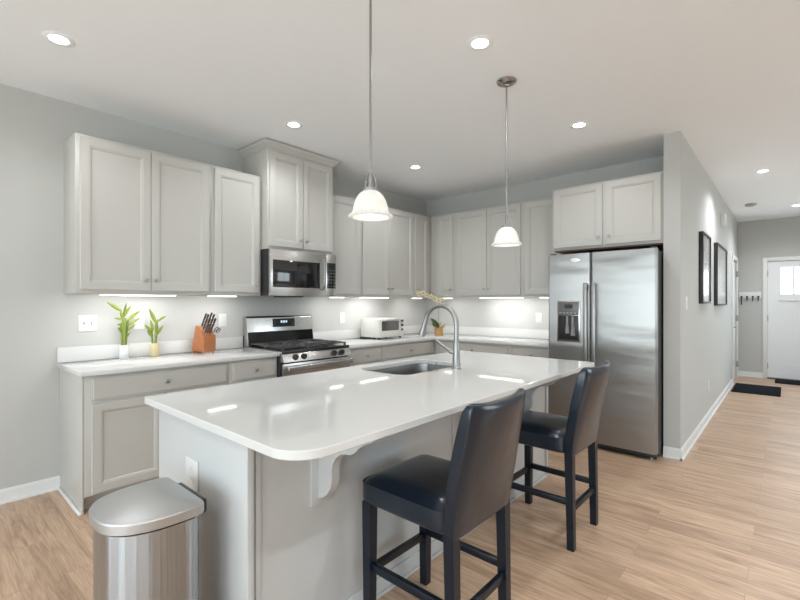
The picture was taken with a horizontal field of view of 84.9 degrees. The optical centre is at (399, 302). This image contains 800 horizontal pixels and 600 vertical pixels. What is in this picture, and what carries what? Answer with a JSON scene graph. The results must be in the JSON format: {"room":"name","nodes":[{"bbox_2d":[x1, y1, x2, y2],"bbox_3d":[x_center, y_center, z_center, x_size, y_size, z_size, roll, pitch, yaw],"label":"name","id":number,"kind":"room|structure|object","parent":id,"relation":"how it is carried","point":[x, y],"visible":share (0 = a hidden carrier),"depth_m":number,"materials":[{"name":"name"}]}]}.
{"room":"kitchen","nodes":[
{"label":"kitchen","id":0,"kind":"room"},
{"bbox_2d":[0,83,425,489],"bbox_3d":[-2.524,-0.059,3.131,0.140,2.780,8.880,0,0,42],"label":"wall","id":1,"kind":"structure","parent":0,"point":[37,318],"depth_m":3.10,"materials":[{"name":"paint"}]},
{"bbox_2d":[0,476,59,504],"bbox_3d":[-3.868,1.285,1.492,0.024,0.092,4.365,0,0,42],"label":"baseboard","id":2,"kind":"structure","parent":1,"relation":"attached to","point":[27,490],"depth_m":2.99,"materials":[{"name":"white paint"}]},
{"bbox_2d":[78,315,96,331],"bbox_3d":[-2.317,0.157,3.245,0.017,0.122,0.118,0,0,42],"label":"light switch","id":3,"kind":"object","parent":1,"relation":"attached to","point":[86,323],"visible":1,"depth_m":3.25,"materials":[{"name":"white plastic"}]},
{"bbox_2d":[64,132,210,295],"bbox_3d":[-1.973,-0.599,3.364,0.372,1.080,0.922,0,0,42],"label":"upper cabinet","id":4,"kind":"object","parent":1,"relation":"attached to","point":[137,220],"visible":0.99,"depth_m":3.18,"materials":[{"name":"grey paint"}]},
{"bbox_2d":[98,294,176,295],"bbox_3d":[-1.951,-0.053,3.277,0.042,0.010,0.520,0,0,42],"label":"light","id":5,"kind":"object","parent":4,"relation":"attached to","point":[98,294],"visible":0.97,"depth_m":3.23,"materials":[{"name":"white paint"}]},
{"bbox_2d":[134,314,143,328],"bbox_3d":[-2.092,0.156,3.506,0.008,0.118,0.072,0,0,42],"label":"wall outlet","id":6,"kind":"object","parent":1,"relation":"attached to","point":[140,323],"visible":0.85,"depth_m":3.51,"materials":[{"name":"white plastic"}]},
{"bbox_2d":[57,336,242,362],"bbox_3d":[-1.969,0.377,3.634,0.020,0.108,1.411,0,0,42],"label":"backsplash","id":7,"kind":"structure","parent":1,"relation":"attached to","point":[93,352],"depth_m":3.46,"materials":[{"name":"white stone"}]},
{"bbox_2d":[219,313,225,326],"bbox_3d":[-1.632,0.163,4.024,0.008,0.118,0.072,0,0,42],"label":"wall outlet","id":8,"kind":"object","parent":1,"relation":"attached to","point":[222,317],"visible":1,"depth_m":4.02,"materials":[{"name":"white plastic"}]},
{"bbox_2d":[195,165,260,295],"bbox_3d":[-1.515,-0.599,3.880,0.372,1.080,0.454,0,0,42],"label":"upper cabinet","id":9,"kind":"object","parent":1,"relation":"attached to","point":[235,195],"visible":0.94,"depth_m":3.77,"materials":[{"name":"grey paint"}]},
{"bbox_2d":[206,295,236,296],"bbox_3d":[-1.526,-0.053,3.756,0.042,0.010,0.260,0,0,42],"label":"light","id":10,"kind":"object","parent":9,"relation":"attached to","point":[206,295],"visible":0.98,"depth_m":3.73,"materials":[{"name":"white paint"}]},
{"bbox_2d":[238,138,338,254],"bbox_3d":[-1.075,-0.959,4.297,0.477,0.956,0.840,0,0,42],"label":"upper cabinet","id":11,"kind":"object","parent":1,"relation":"attached to","point":[296,183],"visible":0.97,"depth_m":4.10,"materials":[{"name":"grey paint"}]},
{"bbox_2d":[261,248,335,296],"bbox_3d":[-1.053,-0.262,4.277,0.536,0.430,0.757,0,0,42],"label":"microwave","id":12,"kind":"object","parent":11,"relation":"attached to","point":[284,273],"visible":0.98,"depth_m":4.06,"materials":[{"name":"silver metal"}]},
{"bbox_2d":[317,194,359,296],"bbox_3d":[-0.705,-0.599,4.794,0.372,1.080,0.480,0,0,42],"label":"upper cabinet","id":13,"kind":"object","parent":1,"relation":"attached to","point":[346,231],"visible":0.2,"depth_m":4.71,"materials":[{"name":"grey paint"}]},
{"bbox_2d":[340,313,343,322],"bbox_3d":[-0.677,0.181,5.101,0.008,0.118,0.072,0,0,42],"label":"wall outlet","id":14,"kind":"object","parent":1,"relation":"attached to","point":[341,314],"visible":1,"depth_m":5.10,"materials":[{"name":"white plastic"}]},
{"bbox_2d":[313,325,426,339],"bbox_3d":[-0.306,0.377,5.509,0.020,0.108,2.054,0,0,42],"label":"backsplash","id":15,"kind":"structure","parent":1,"relation":"attached to","point":[351,333],"depth_m":5.12,"materials":[{"name":"white stone"}]},
{"bbox_2d":[360,207,412,297],"bbox_3d":[-0.238,-0.599,5.320,0.372,1.080,0.924,0,0,42],"label":"upper cabinet","id":16,"kind":"object","parent":1,"relation":"attached to","point":[386,247],"visible":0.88,"depth_m":5.20,"materials":[{"name":"grey paint"}]},
{"bbox_2d":[358,297,388,297],"bbox_3d":[-0.302,-0.053,5.136,0.042,0.010,0.470,0,0,42],"label":"light","id":17,"kind":"object","parent":16,"relation":"attached to","point":[358,297],"visible":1,"depth_m":5.10,"materials":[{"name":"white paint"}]},
{"bbox_2d":[413,213,430,297],"bbox_3d":[0.295,-0.599,5.921,0.372,1.080,0.678,0,0,42],"label":"upper cabinet","id":18,"kind":"object","parent":1,"relation":"attached to","point":[421,223],"visible":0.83,"depth_m":5.69,"materials":[{"name":"grey paint"}]},
{"bbox_2d":[0,0,799,221],"bbox_3d":[1.972,-1.509,2.518,7.700,0.120,13.950,0,0,42],"label":"ceiling","id":19,"kind":"structure","parent":0,"point":[724,75],"depth_m":2.83,"materials":[{"name":"paint"}]},
{"bbox_2d":[41,30,75,46],"bbox_3d":[-1.877,-1.443,2.406,0.152,0.011,0.152,0,0,42],"label":"recessed light","id":20,"kind":"object","parent":19,"relation":"in","point":[53,38],"visible":1,"depth_m":2.39,"materials":[{"name":"paint"}]},
{"bbox_2d":[284,121,302,127],"bbox_3d":[-0.865,-1.443,3.562,0.152,0.011,0.152,0,0,42],"label":"recessed light","id":21,"kind":"object","parent":19,"relation":"in","point":[292,124],"visible":1,"depth_m":3.55,"materials":[{"name":"paint"}]},
{"bbox_2d":[348,0,392,221],"bbox_3d":[-0.130,-0.910,1.927,0.196,1.078,0.196,0,0,42],"label":"pendant lamp","id":22,"kind":"object","parent":19,"relation":"hanging from","point":[370,205],"visible":1,"depth_m":1.92,"materials":[{"name":"white glass"}]},
{"bbox_2d":[409,165,421,168],"bbox_3d":[0.166,-1.443,4.681,0.152,0.011,0.152,0,0,42],"label":"recessed light","id":23,"kind":"object","parent":19,"relation":"in","point":[410,166],"visible":1,"depth_m":4.67,"materials":[{"name":"paint"}]},
{"bbox_2d":[466,35,493,50],"bbox_3d":[0.447,-1.443,2.443,0.152,0.011,0.152,0,0,42],"label":"recessed light","id":24,"kind":"object","parent":19,"relation":"in","point":[480,44],"visible":1,"depth_m":2.43,"materials":[{"name":"paint"}]},
{"bbox_2d":[491,76,521,246],"bbox_3d":[0.698,-0.910,2.862,0.196,1.078,0.196,0,0,42],"label":"pendant lamp","id":25,"kind":"object","parent":19,"relation":"hanging from","point":[506,236],"visible":1,"depth_m":2.83,"materials":[{"name":"white glass"}]},
{"bbox_2d":[569,121,588,128],"bbox_3d":[1.463,-1.443,3.572,0.152,0.011,0.152,0,0,42],"label":"recessed light","id":26,"kind":"object","parent":19,"relation":"in","point":[576,125],"visible":1,"depth_m":3.56,"materials":[{"name":"paint"}]},
{"bbox_2d":[745,203,756,206],"bbox_3d":[5.173,-1.430,6.442,0.140,0.036,0.140,0,0,42],"label":"smoke detector","id":27,"kind":"object","parent":19,"relation":"attached to","point":[748,204],"visible":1,"depth_m":6.40,"materials":[{"name":"white plastic"}]},
{"bbox_2d":[754,169,771,172],"bbox_3d":[4.007,-1.443,4.824,0.152,0.011,0.152,0,0,42],"label":"recessed light","id":28,"kind":"object","parent":19,"relation":"in","point":[764,170],"visible":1,"depth_m":4.81,"materials":[{"name":"paint"}]},
{"bbox_2d":[0,376,799,599],"bbox_3d":[1.972,1.391,2.518,7.700,0.120,13.950,0,0,42],"label":"floor","id":29,"kind":"structure","parent":0,"point":[720,522],"depth_m":2.53,"materials":[{"name":"brown wood"}]},
{"bbox_2d":[57,362,228,515],"bbox_3d":[-1.879,0.897,3.263,0.647,0.869,0.978,0,0,42],"label":"base cabinet","id":30,"kind":"object","parent":29,"relation":"on","point":[109,437],"visible":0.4,"depth_m":2.90,"materials":[{"name":"grey paint"}]},
{"bbox_2d":[57,348,279,376],"bbox_3d":[-1.736,0.446,3.427,0.644,0.030,1.411,0,0,42],"label":"countertop","id":31,"kind":"structure","parent":30,"relation":"on","point":[137,363],"depth_m":3.21,"materials":[{"name":"white stone"}]},
{"bbox_2d":[107,302,139,358],"bbox_3d":[-2.127,0.213,3.357,0.073,0.435,0.230,0,0,42],"label":"potted plant","id":32,"kind":"object","parent":31,"relation":"on","point":[123,348],"visible":1,"depth_m":3.35,"materials":[{"name":"green plant"}]},
{"bbox_2d":[145,309,165,355],"bbox_3d":[-1.976,0.240,3.525,0.074,0.382,0.168,0,0,42],"label":"potted plant","id":33,"kind":"object","parent":31,"relation":"on","point":[154,346],"visible":1,"depth_m":3.51,"materials":[{"name":"green plant"}]},
{"bbox_2d":[191,325,215,352],"bbox_3d":[-1.698,0.315,3.780,0.161,0.232,0.122,0,0,28],"label":"knife block","id":34,"kind":"object","parent":31,"relation":"on","point":[202,342],"visible":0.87,"depth_m":3.73,"materials":[{"name":"brown wood"}]},
{"bbox_2d":[201,313,206,326],"bbox_3d":[-1.668,0.155,3.719,0.082,0.124,0.016,0,0,28],"label":"kitchen knife","id":35,"kind":"object","parent":34,"relation":"in","point":[205,316],"visible":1,"depth_m":3.71,"materials":[{"name":"silver metal"}]},
{"bbox_2d":[89,477,206,599],"bbox_3d":[-0.877,0.990,1.468,0.348,0.682,0.354,0,0,42],"label":"trash can","id":36,"kind":"object","parent":29,"relation":"on","point":[146,534],"visible":1,"depth_m":1.38,"materials":[{"name":"silver metal"}]},
{"bbox_2d":[229,356,276,383],"bbox_3d":[-1.410,0.897,3.792,0.647,0.869,0.431,0,0,42],"label":"base cabinet","id":37,"kind":"object","parent":29,"relation":"on","point":[240,371],"visible":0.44,"depth_m":3.58,"materials":[{"name":"grey paint"}]},
{"bbox_2d":[243,315,352,376],"bbox_3d":[-0.972,0.733,4.209,0.745,1.196,0.770,0,0,42],"label":"gas range","id":38,"kind":"object","parent":29,"relation":"on","point":[291,336],"visible":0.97,"depth_m":4.15,"materials":[{"name":"metal"}]},
{"bbox_2d":[243,344,348,354],"bbox_3d":[-0.995,0.433,4.230,0.648,0.028,0.770,0,0,42],"label":"cooktop","id":39,"kind":"object","parent":38,"relation":"in","point":[312,349],"depth_m":4.00,"materials":[{"name":"black metal"}]},
{"bbox_2d":[159,376,567,599],"bbox_3d":[0.132,0.896,2.573,1.103,0.870,2.490,0,0,42],"label":"kitchen island","id":40,"kind":"object","parent":29,"relation":"on","point":[270,528],"visible":0.33,"depth_m":1.71,"materials":[{"name":"paint"},{"name":"white quartz"}]},
{"bbox_2d":[186,455,198,492],"bbox_3d":[-0.841,0.693,1.766,0.112,0.122,0.008,0,0,42],"label":"wall outlet","id":41,"kind":"object","parent":40,"relation":"attached to","point":[192,466],"visible":0.99,"depth_m":1.76,"materials":[{"name":"white plastic"}]},
{"bbox_2d":[144,350,594,460],"bbox_3d":[0.123,0.446,2.565,1.167,0.030,2.572,0,0,42],"label":"island countertop","id":42,"kind":"structure","parent":40,"relation":"on","point":[319,414],"depth_m":1.96,"materials":[{"name":"white stone"}]},
{"bbox_2d":[372,363,451,374],"bbox_3d":[0.089,0.561,2.945,0.439,0.198,0.684,0,0,42],"label":"sink","id":43,"kind":"object","parent":42,"relation":"in","point":[409,369],"visible":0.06,"depth_m":3.21,"materials":[{"name":"metal"}]},
{"bbox_2d":[418,303,460,368],"bbox_3d":[0.262,0.219,2.932,0.345,0.425,0.066,0,0,42],"label":"faucet","id":44,"kind":"object","parent":42,"relation":"on","point":[455,351],"visible":1,"depth_m":2.84,"materials":[{"name":"silver metal"}]},
{"bbox_2d":[347,345,381,366],"bbox_3d":[-0.579,0.897,4.729,0.647,0.869,0.522,0,0,42],"label":"base cabinet","id":45,"kind":"object","parent":29,"relation":"on","point":[372,354],"visible":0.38,"depth_m":4.54,"materials":[{"name":"grey paint"}]},
{"bbox_2d":[382,340,434,361],"bbox_3d":[0.109,0.897,5.504,0.647,0.869,1.548,0,0,42],"label":"base cabinet","id":46,"kind":"object","parent":29,"relation":"on","point":[390,352],"visible":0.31,"depth_m":5.04,"materials":[{"name":"grey paint"}]},
{"bbox_2d":[333,332,548,348],"bbox_3d":[0.490,0.446,4.817,2.129,0.030,2.075,0,0,42],"label":"countertop","id":47,"kind":"structure","parent":46,"relation":"on","point":[414,337],"depth_m":5.06,"materials":[{"name":"white stone"}]},
{"bbox_2d":[360,317,403,339],"bbox_3d":[-0.214,0.311,5.230,0.338,0.240,0.474,0,0,42],"label":"toaster oven","id":48,"kind":"object","parent":47,"relation":"on","point":[378,328],"visible":1,"depth_m":5.12,"materials":[{"name":"white metal"}]},
{"bbox_2d":[416,290,445,335],"bbox_3d":[0.402,0.136,5.587,0.402,0.589,0.116,0,0,-13],"label":"potted orchid","id":49,"kind":"object","parent":47,"relation":"on","point":[438,330],"visible":1,"depth_m":5.59,"materials":[{"name":"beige plant"}]},
{"bbox_2d":[362,388,524,599],"bbox_3d":[0.182,0.837,1.773,0.576,0.988,0.428,0,0,42],"label":"bar stool","id":50,"kind":"object","parent":29,"relation":"on","point":[447,499],"visible":1,"depth_m":1.64,"materials":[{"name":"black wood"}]},
{"bbox_2d":[435,340,510,354],"bbox_3d":[1.006,0.897,5.313,1.033,0.869,0.647,0,0,42],"label":"base cabinet","id":51,"kind":"object","parent":29,"relation":"on","point":[464,346],"visible":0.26,"depth_m":5.03,"materials":[{"name":"grey paint"}]},
{"bbox_2d":[511,345,548,412],"bbox_3d":[1.575,0.897,4.809,0.483,0.869,0.647,0,0,42],"label":"base cabinet","id":52,"kind":"object","parent":29,"relation":"on","point":[543,352],"visible":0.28,"depth_m":4.59,"materials":[{"name":"grey paint"}]},
{"bbox_2d":[511,360,609,551],"bbox_3d":[0.917,0.837,2.601,0.576,0.988,0.428,0,0,42],"label":"bar stool","id":53,"kind":"object","parent":29,"relation":"on","point":[570,435],"visible":0.88,"depth_m":2.43,"materials":[{"name":"black leather"}]},
{"bbox_2d":[549,246,662,459],"bbox_3d":[2.020,0.433,4.197,0.923,1.797,0.855,0,0,42],"label":"refrigerator","id":54,"kind":"object","parent":29,"relation":"on","point":[606,305],"visible":0.74,"depth_m":3.83,"materials":[{"name":"metal"}]},
{"bbox_2d":[731,383,780,396],"bbox_3d":[5.422,1.324,6.645,0.560,0.014,0.875,0,0,42],"label":"doormat","id":55,"kind":"object","parent":29,"relation":"on","point":[738,387],"visible":1,"depth_m":6.61,"materials":[{"name":"black rubber"}]},
{"bbox_2d":[775,379,799,384],"bbox_3d":[6.625,1.324,7.059,0.865,0.014,0.420,0,0,42],"label":"doormat","id":56,"kind":"object","parent":29,"relation":"on","point":[779,381],"visible":1,"depth_m":7.18,"materials":[{"name":"black rubber"}]},
{"bbox_2d":[426,156,662,329],"bbox_3d":[1.579,-0.059,5.320,3.093,2.780,0.120,0,0,42],"label":"wall","id":57,"kind":"structure","parent":0,"point":[517,313],"depth_m":5.42,"materials":[{"name":"paint"}]},
{"bbox_2d":[431,213,454,297],"bbox_3d":[0.648,-0.599,5.815,0.380,1.080,0.372,0,0,42],"label":"upper cabinet","id":58,"kind":"object","parent":57,"relation":"attached to","point":[442,226],"visible":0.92,"depth_m":5.69,"materials":[{"name":"grey paint"}]},
{"bbox_2d":[427,325,548,338],"bbox_3d":[1.172,0.377,5.585,2.128,0.108,0.020,0,0,42],"label":"backsplash","id":59,"kind":"structure","parent":57,"relation":"attached to","point":[485,331],"depth_m":5.51,"materials":[{"name":"white stone"}]},
{"bbox_2d":[455,202,522,297],"bbox_3d":[1.139,-0.599,5.379,0.931,1.080,0.372,0,0,42],"label":"upper cabinet","id":60,"kind":"object","parent":57,"relation":"attached to","point":[482,269],"visible":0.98,"depth_m":5.25,"materials":[{"name":"grey paint"}]},
{"bbox_2d":[479,297,523,297],"bbox_3d":[1.204,-0.053,5.223,0.580,0.010,0.042,0,0,42],"label":"light","id":61,"kind":"object","parent":60,"relation":"attached to","point":[479,297],"visible":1,"depth_m":5.19,"materials":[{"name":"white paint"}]},
{"bbox_2d":[536,313,541,322],"bbox_3d":[1.643,0.185,5.176,0.072,0.118,0.008,0,0,42],"label":"wall outlet","id":62,"kind":"object","parent":57,"relation":"attached to","point":[538,315],"visible":1,"depth_m":5.17,"materials":[{"name":"white plastic"}]},
{"bbox_2d":[523,197,562,296],"bbox_3d":[1.661,-0.599,4.917,0.459,1.080,0.372,0,0,42],"label":"upper cabinet","id":63,"kind":"object","parent":57,"relation":"attached to","point":[537,214],"visible":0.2,"depth_m":4.84,"materials":[{"name":"grey paint"}]},
{"bbox_2d":[553,171,662,253],"bbox_3d":[2.105,-0.823,4.329,0.979,0.632,0.662,0,0,42],"label":"upper cabinet","id":64,"kind":"object","parent":57,"relation":"attached to","point":[626,213],"visible":0.89,"depth_m":4.07,"materials":[{"name":"grey paint"}]},
{"bbox_2d":[663,131,737,448],"bbox_3d":[4.197,-0.059,5.846,0.125,2.780,5.650,0,0,42],"label":"wall","id":65,"kind":"structure","parent":0,"point":[697,340],"depth_m":3.95,"materials":[{"name":"paint"}]},
{"bbox_2d":[663,446,679,460],"bbox_3d":[2.314,1.285,3.724,0.125,0.092,0.024,0,0,42],"label":"baseboard","id":66,"kind":"structure","parent":65,"relation":"attached to","point":[668,452],"depth_m":3.72,"materials":[{"name":"white paint"}]},
{"bbox_2d":[699,231,710,303],"bbox_3d":[3.257,-0.354,4.662,0.040,0.734,0.606,0,0,42],"label":"picture frame","id":67,"kind":"object","parent":65,"relation":"attached to","point":[704,239],"visible":1,"depth_m":4.56,"materials":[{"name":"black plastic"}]},
{"bbox_2d":[704,251,707,286],"bbox_3d":[3.263,-0.354,4.657,0.001,0.367,0.267,0,0,42],"label":"print","id":68,"kind":"object","parent":67,"relation":"attached to","point":[705,252],"depth_m":4.64},
{"bbox_2d":[680,379,733,460],"bbox_3d":[3.885,1.285,5.382,0.024,0.092,4.566,0,0,42],"label":"baseboard","id":69,"kind":"structure","parent":65,"relation":"attached to","point":[687,446],"depth_m":4.56,"materials":[{"name":"white paint"}]},
{"bbox_2d":[714,242,726,305],"bbox_3d":[4.236,-0.345,5.766,0.040,0.772,1.126,0,0,42],"label":"picture frame","id":70,"kind":"object","parent":65,"relation":"attached to","point":[720,253],"visible":1,"depth_m":5.64,"materials":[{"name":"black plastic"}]},
{"bbox_2d":[720,261,723,290],"bbox_3d":[4.242,-0.345,5.760,0.001,0.386,0.495,0,0,42],"label":"print","id":71,"kind":"object","parent":70,"relation":"attached to","point":[721,262],"depth_m":5.77},
{"bbox_2d":[721,213,726,226],"bbox_3d":[4.417,-1.119,5.963,0.050,0.160,0.190,0,0,42],"label":"door chime","id":72,"kind":"object","parent":65,"relation":"attached to","point":[723,215],"visible":1,"depth_m":5.90,"materials":[{"name":"white plastic"}]},
{"bbox_2d":[732,254,738,382],"bbox_3d":[5.700,0.274,7.459,0.104,2.115,0.940,0,0,42],"label":"door","id":73,"kind":"structure","parent":65,"relation":"in","point":[734,257],"depth_m":7.58,"materials":[{"name":"paint"}]},
{"bbox_2d":[738,216,799,372],"bbox_3d":[6.955,-0.059,7.259,2.377,2.780,0.124,0,0,42],"label":"wall","id":74,"kind":"structure","parent":0,"point":[758,240],"depth_m":7.74,"materials":[{"name":"paint"}]},
{"bbox_2d":[739,292,760,300],"bbox_3d":[6.226,-0.101,7.776,0.310,0.166,0.069,0,0,42],"label":"coat rack","id":75,"kind":"object","parent":74,"relation":"attached to","point":[746,295],"visible":1,"depth_m":7.78,"materials":[{"name":"white paint"}]},
{"bbox_2d":[738,371,762,377],"bbox_3d":[6.241,1.285,7.793,0.350,0.092,0.024,0,0,42],"label":"baseboard","id":76,"kind":"structure","parent":74,"relation":"attached to","point":[741,373],"depth_m":7.78,"materials":[{"name":"white paint"}]},
{"bbox_2d":[763,256,799,380],"bbox_3d":[6.780,0.276,7.358,1.038,2.110,0.167,0,0,42],"label":"door","id":77,"kind":"structure","parent":74,"relation":"in","point":[781,312],"depth_m":7.55,"materials":[{"name":"paint"}]},
{"bbox_2d":[778,299,799,300],"bbox_3d":[6.760,-0.039,7.358,0.600,0.030,0.014,0,0,42],"label":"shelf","id":78,"kind":"object","parent":77,"relation":"attached to","point":[778,299],"depth_m":7.46,"materials":[{"name":"paint"}]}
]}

